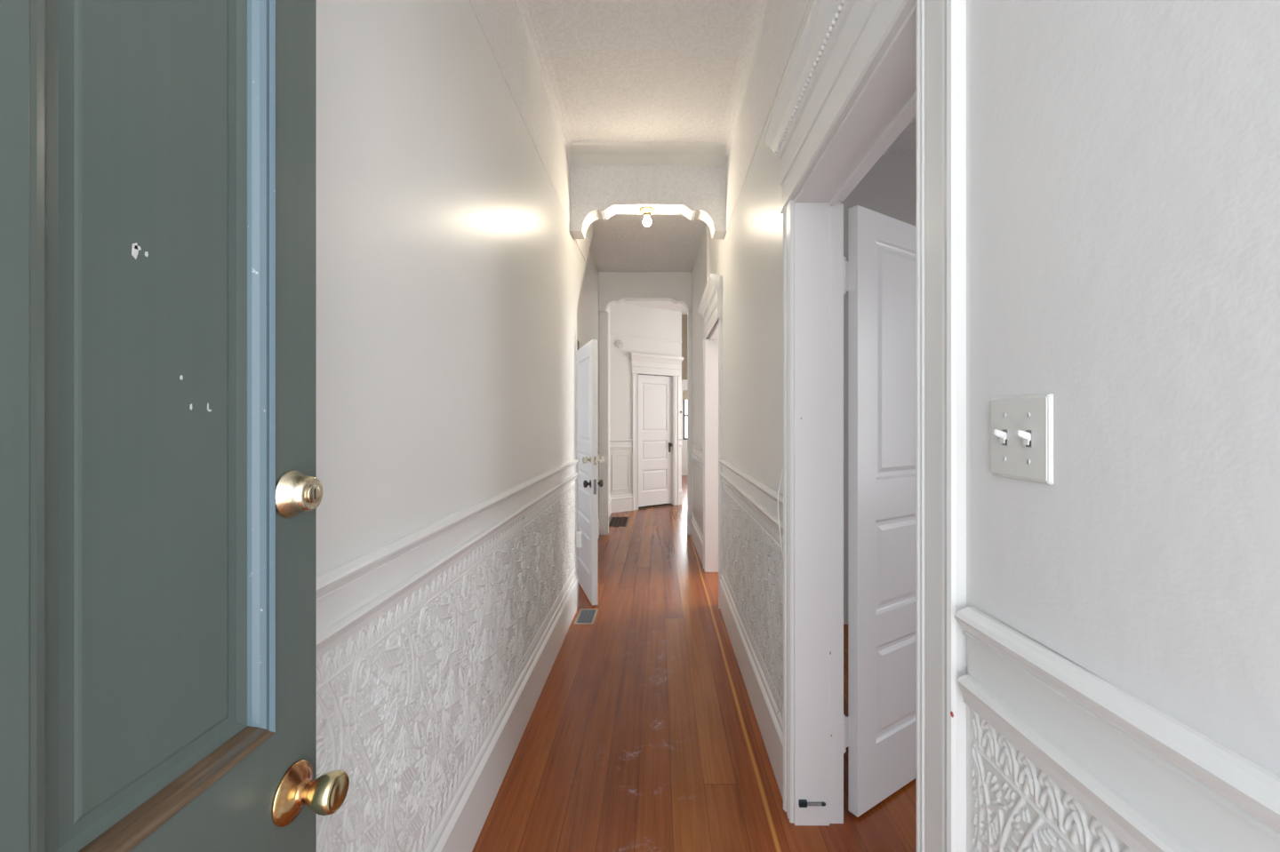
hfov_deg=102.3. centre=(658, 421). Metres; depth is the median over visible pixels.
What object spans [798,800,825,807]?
door stop
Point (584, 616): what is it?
grille
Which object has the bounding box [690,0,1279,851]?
wall
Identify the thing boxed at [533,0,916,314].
ceiling
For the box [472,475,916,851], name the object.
floor
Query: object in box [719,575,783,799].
baseboard
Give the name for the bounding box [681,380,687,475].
wall
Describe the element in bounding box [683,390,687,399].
blind
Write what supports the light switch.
attached to the wall at (1120, 620)
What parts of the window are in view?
pane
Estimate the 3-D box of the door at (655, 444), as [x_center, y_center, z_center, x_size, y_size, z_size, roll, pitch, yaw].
[-0.060,0.317,8.494,0.712,2.137,0.105,0,0,-36]
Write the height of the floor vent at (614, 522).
0.005 m
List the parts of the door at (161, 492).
panel moulding, panel, panel moulding, panel moulding, knob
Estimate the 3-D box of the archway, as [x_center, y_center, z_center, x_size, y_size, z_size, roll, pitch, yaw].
[-0.075,-1.607,3.755,1.118,0.504,0.170,0,0,0]
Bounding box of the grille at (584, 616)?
[576,609,595,623]
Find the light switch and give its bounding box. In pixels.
[991,393,1053,485]
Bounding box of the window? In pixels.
[682,390,687,439]
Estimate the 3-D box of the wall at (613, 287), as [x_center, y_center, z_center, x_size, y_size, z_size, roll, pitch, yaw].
[-0.148,-0.220,6.490,1.202,3.279,0.140,0,0,0]
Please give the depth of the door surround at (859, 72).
1.30 m
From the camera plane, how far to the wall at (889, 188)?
3.60 m
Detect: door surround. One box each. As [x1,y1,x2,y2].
[631,352,683,511]
[697,272,722,608]
[763,0,966,851]
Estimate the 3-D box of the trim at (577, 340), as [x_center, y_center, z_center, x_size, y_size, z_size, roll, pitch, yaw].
[-0.694,0.285,4.343,0.142,2.270,0.895,0,0,0]
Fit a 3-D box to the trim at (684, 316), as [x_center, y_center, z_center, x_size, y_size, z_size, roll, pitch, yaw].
[0.900,-1.294,9.060,1.000,1.128,0.120,0,0,0]
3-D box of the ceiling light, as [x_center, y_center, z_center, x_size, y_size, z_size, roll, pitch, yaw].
[-0.084,-1.482,3.755,0.120,0.120,0.120,0,0,0]
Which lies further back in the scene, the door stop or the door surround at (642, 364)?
the door surround at (642, 364)
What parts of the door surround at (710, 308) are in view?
casing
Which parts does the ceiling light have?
bulb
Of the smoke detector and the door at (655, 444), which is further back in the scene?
the door at (655, 444)
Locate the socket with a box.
[643,212,650,217]
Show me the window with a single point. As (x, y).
(684, 393)
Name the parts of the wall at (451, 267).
embossed panel, chair rail, embossed panel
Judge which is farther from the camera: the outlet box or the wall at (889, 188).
the outlet box
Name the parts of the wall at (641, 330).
picture rail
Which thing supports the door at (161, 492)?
in the wall at (451, 267)
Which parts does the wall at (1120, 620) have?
chair rail, embossed panel, plaster beyond doorway, chair rail, embossed panel, embossed panel, chair rail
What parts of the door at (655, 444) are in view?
panel, panel, panel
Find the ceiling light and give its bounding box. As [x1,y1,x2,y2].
[639,206,655,226]
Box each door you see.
[0,0,349,851]
[576,339,604,606]
[638,375,672,507]
[843,205,916,817]
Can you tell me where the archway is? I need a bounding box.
[569,165,726,239]
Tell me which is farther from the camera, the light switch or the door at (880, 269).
the door at (880, 269)
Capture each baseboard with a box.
[424,572,579,851]
[597,496,611,539]
[690,515,703,566]
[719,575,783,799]
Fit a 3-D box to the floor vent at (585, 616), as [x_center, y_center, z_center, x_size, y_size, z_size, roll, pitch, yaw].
[-0.523,1.417,3.740,0.137,0.005,0.290,0,0,0]
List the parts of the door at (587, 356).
panel, panel, panel, panel, glass knob, knob, lock plate, knob, glass knob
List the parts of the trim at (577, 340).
edge casing, door frame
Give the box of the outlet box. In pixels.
[576,531,582,547]
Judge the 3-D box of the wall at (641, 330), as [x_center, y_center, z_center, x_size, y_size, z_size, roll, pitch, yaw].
[-0.444,-0.220,8.584,1.613,3.280,0.690,0,0,-36]
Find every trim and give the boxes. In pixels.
[575,311,579,573]
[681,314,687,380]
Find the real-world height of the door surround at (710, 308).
2.522 m
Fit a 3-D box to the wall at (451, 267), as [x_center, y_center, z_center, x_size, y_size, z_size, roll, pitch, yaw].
[-0.652,-0.220,2.315,0.195,3.280,5.330,0,0,0]
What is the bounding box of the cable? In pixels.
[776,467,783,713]
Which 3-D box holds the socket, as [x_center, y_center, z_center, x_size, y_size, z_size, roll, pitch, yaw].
[-0.084,-1.502,3.755,0.052,0.024,0.052,0,0,0]
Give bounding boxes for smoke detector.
[616,340,623,348]
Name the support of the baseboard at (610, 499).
attached to the wall at (588, 314)
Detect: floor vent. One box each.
[574,608,598,624]
[608,517,629,527]
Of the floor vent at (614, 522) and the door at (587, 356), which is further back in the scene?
the floor vent at (614, 522)
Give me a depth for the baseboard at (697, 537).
5.58 m
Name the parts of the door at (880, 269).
panel, panel, panel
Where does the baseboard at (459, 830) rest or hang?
attached to the wall at (451, 267)
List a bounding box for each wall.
[316,0,592,851]
[576,250,609,516]
[598,272,692,535]
[609,303,682,512]
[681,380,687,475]
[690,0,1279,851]
[841,154,916,624]

